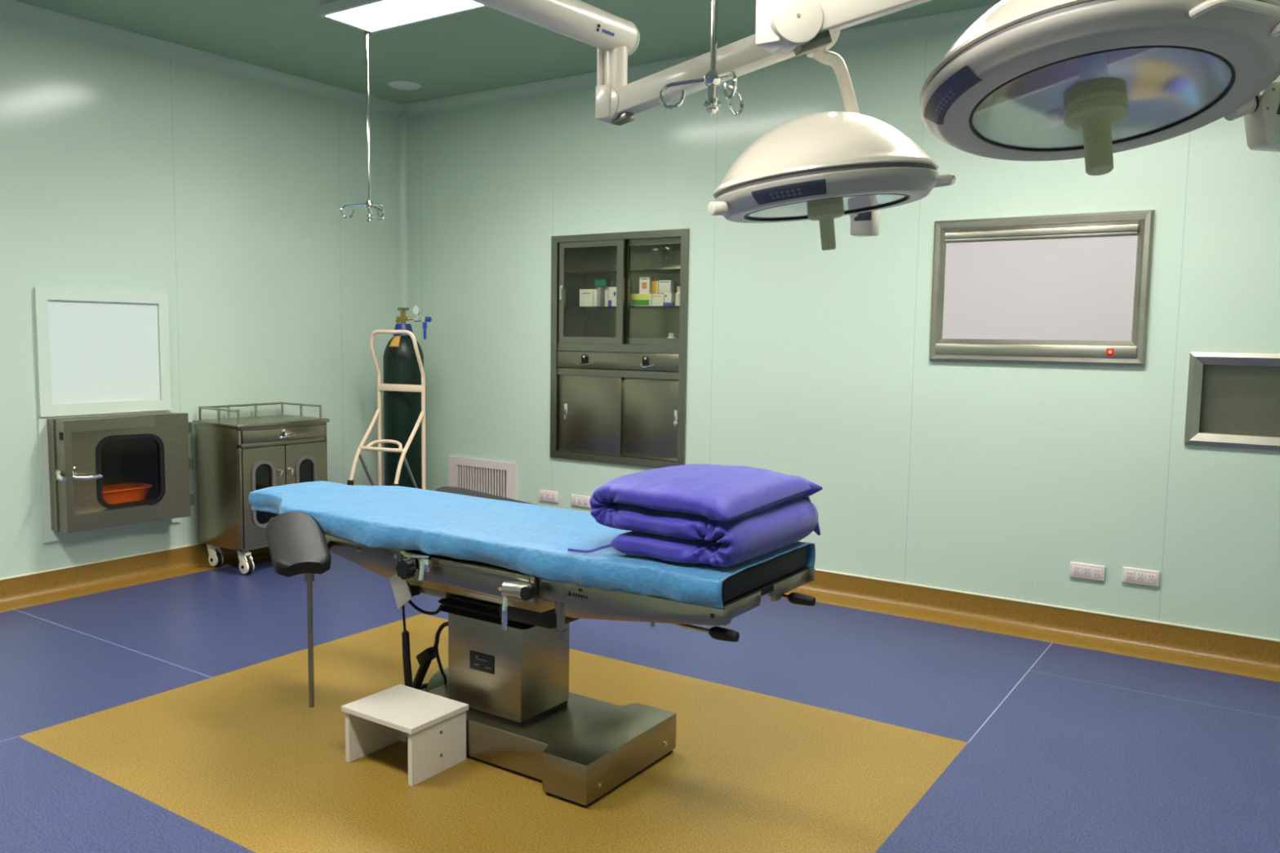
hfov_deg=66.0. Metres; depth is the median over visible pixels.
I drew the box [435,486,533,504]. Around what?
support
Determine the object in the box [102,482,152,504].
tray
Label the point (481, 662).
print
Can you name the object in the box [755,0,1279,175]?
lamp
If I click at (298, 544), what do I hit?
support
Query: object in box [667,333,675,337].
bottle
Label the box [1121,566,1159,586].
wall socket
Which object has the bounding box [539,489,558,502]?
wall socket
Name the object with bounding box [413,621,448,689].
lead
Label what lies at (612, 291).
box
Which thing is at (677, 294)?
bottle
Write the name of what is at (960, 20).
trim
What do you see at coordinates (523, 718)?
table
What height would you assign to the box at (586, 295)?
0.108 m
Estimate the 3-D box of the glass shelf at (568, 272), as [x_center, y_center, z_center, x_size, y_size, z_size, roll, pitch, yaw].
[-0.041,-0.935,5.994,0.889,0.008,0.206,4,6,34]
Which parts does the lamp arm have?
extension arm, spring arm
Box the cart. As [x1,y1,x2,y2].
[191,401,329,574]
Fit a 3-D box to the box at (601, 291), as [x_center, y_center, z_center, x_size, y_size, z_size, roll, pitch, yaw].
[-0.234,-0.801,6.110,0.025,0.118,0.070,4,6,34]
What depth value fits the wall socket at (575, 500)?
6.11 m
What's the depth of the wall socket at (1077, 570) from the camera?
4.51 m
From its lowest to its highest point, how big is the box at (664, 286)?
0.075 m
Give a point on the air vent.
(495, 477)
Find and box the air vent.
[448,455,515,499]
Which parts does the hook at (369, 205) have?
rod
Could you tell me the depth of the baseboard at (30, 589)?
5.23 m
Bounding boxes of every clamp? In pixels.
[395,550,431,580]
[497,580,537,630]
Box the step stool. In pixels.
[341,684,468,786]
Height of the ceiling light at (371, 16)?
0.045 m
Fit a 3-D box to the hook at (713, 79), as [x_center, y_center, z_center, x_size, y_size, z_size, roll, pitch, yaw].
[0.165,-1.299,2.567,0.214,0.949,0.246,2,5,10]
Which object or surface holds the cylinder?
on the trolley
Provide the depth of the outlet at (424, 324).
6.23 m
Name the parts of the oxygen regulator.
knob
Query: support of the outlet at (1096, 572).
attached to the wall socket at (1077, 570)
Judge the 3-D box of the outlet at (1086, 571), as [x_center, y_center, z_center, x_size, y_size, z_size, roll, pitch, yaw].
[2.043,0.665,4.509,0.038,0.042,0.004,4,6,34]
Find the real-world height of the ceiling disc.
0.014 m
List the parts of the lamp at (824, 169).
knob, sterile handle, glass, control panel, grab handle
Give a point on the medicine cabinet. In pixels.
(618, 381)
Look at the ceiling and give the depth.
5.13 m
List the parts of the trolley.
leg, leg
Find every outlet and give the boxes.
[422,322,426,339]
[540,492,545,499]
[545,493,550,500]
[551,493,555,500]
[572,497,577,504]
[577,497,582,505]
[582,498,587,506]
[1071,565,1081,575]
[1082,567,1091,577]
[1092,568,1102,578]
[1124,570,1134,581]
[1135,572,1145,582]
[1146,573,1156,583]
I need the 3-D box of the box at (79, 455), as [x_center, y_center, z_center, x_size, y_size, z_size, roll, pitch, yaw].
[-2.895,0.240,5.311,0.622,0.633,0.735,4,6,34]
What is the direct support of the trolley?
on the floor
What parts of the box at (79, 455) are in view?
latch handle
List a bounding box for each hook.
[340,31,384,222]
[659,0,743,115]
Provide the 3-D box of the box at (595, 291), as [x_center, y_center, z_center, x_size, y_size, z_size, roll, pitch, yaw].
[-0.259,-0.797,6.127,0.025,0.105,0.070,4,6,34]
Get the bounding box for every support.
[266,511,333,707]
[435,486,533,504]
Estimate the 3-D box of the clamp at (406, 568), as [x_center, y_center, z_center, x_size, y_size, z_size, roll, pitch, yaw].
[-0.699,0.430,3.030,0.122,0.081,0.058,4,6,34]
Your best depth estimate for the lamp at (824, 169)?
2.32 m
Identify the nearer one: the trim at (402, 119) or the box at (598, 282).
the box at (598, 282)
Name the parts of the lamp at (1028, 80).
spring arm, sterile handle, grab handle, panel, control panel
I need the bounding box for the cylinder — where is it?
[382,307,423,488]
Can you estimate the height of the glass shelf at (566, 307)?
0.008 m
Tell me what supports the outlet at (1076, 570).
attached to the wall socket at (1077, 570)
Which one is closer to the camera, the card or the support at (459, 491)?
the card
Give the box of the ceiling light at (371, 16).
[319,0,486,33]
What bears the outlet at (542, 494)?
attached to the wall socket at (544, 495)
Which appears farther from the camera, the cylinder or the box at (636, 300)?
the cylinder
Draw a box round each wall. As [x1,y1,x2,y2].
[0,16,399,578]
[408,0,1279,639]
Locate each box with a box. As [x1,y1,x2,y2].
[37,409,194,542]
[579,288,596,306]
[593,289,597,306]
[595,278,610,286]
[597,287,604,306]
[604,280,613,306]
[608,287,616,306]
[630,293,652,306]
[639,276,653,293]
[652,280,662,293]
[652,293,664,306]
[658,280,674,293]
[662,302,674,306]
[664,293,675,306]
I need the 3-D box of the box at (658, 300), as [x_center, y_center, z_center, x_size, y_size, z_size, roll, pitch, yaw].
[0.121,-0.750,5.857,0.083,0.072,0.061,4,6,34]
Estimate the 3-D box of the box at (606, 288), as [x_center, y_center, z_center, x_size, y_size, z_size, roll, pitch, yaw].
[-0.191,-0.825,6.121,0.025,0.165,0.060,4,6,34]
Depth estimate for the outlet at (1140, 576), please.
4.39 m
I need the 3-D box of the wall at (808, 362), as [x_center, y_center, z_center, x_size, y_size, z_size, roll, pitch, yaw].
[1.100,-0.539,5.060,6.600,2.890,0.001,4,6,34]
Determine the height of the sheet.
0.099 m
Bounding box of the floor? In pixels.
[0,551,1279,852]
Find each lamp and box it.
[707,30,955,250]
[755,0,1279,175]
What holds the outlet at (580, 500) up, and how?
attached to the wall socket at (575, 500)
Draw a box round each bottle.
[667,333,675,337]
[675,286,679,306]
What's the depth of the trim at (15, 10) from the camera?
5.39 m
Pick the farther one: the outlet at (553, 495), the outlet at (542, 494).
the outlet at (542, 494)
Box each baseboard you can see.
[0,542,271,613]
[784,568,1279,682]
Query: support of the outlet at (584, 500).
attached to the wall socket at (575, 500)
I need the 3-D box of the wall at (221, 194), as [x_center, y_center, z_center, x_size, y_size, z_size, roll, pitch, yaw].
[-3.367,-0.536,4.318,0.001,2.890,6.200,4,6,34]
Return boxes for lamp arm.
[471,0,710,125]
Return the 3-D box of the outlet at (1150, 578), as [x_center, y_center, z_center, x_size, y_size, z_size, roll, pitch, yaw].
[2.261,0.674,4.363,0.038,0.042,0.004,4,6,34]
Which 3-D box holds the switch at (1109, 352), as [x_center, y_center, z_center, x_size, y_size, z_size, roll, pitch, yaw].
[2.086,-0.330,4.375,0.029,0.034,0.007,4,6,34]
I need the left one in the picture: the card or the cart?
the cart
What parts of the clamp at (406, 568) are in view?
knob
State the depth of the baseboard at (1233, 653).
4.57 m
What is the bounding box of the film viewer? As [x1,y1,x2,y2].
[928,209,1155,365]
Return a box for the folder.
[644,266,680,270]
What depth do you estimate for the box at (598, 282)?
6.08 m
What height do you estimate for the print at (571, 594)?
0.014 m
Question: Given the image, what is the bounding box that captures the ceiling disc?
[388,80,421,89]
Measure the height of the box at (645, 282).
0.100 m
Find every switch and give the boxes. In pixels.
[58,431,62,440]
[1106,348,1114,355]
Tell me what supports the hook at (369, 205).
hanging from the ceiling
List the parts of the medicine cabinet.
finger pull, pull, sliding door, glass door, drawer, pull, sliding door, glass door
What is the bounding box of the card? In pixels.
[389,573,413,608]
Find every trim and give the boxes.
[0,0,403,116]
[397,111,409,324]
[402,4,995,117]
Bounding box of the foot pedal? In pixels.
[420,667,448,692]
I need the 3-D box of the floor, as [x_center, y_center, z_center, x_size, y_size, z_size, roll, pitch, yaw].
[-0.646,1.110,2.625,6.600,0.001,6.200,4,6,34]
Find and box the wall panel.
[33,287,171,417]
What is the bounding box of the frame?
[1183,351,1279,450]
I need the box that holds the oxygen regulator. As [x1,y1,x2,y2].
[407,305,431,339]
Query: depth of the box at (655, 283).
5.84 m
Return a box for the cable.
[408,600,443,614]
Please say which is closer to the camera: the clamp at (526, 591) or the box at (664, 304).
the clamp at (526, 591)
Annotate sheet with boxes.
[248,480,815,608]
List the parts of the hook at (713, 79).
rod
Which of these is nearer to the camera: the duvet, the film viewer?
the duvet
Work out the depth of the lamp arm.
2.87 m
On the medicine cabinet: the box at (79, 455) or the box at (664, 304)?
the box at (664, 304)
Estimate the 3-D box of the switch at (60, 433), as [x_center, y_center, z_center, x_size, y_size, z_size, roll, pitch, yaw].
[-2.864,0.048,4.877,0.030,0.040,0.005,4,6,34]
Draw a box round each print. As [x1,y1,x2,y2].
[474,655,490,669]
[567,591,587,599]
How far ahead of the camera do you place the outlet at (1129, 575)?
4.41 m
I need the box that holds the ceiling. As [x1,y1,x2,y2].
[16,0,1000,104]
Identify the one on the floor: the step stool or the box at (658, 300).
the step stool
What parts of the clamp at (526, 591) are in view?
lever, knob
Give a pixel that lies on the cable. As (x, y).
(410, 602)
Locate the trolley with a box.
[346,329,426,489]
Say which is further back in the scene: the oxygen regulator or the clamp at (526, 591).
the oxygen regulator
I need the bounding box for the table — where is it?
[265,511,815,808]
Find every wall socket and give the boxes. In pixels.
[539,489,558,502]
[570,493,591,507]
[1069,561,1105,581]
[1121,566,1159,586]
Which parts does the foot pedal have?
plate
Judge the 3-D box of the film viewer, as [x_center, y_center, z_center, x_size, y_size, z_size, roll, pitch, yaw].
[1.818,-0.630,4.548,0.951,0.674,0.037,4,6,34]
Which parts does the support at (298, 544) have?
rod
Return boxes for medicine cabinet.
[550,228,689,468]
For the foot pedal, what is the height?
0.117 m
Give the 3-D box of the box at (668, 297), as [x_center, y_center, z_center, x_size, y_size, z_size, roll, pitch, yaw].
[0.180,-0.748,5.818,0.049,0.076,0.061,4,6,34]
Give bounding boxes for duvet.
[567,463,822,566]
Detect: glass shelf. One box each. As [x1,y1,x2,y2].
[565,269,680,275]
[565,306,679,308]

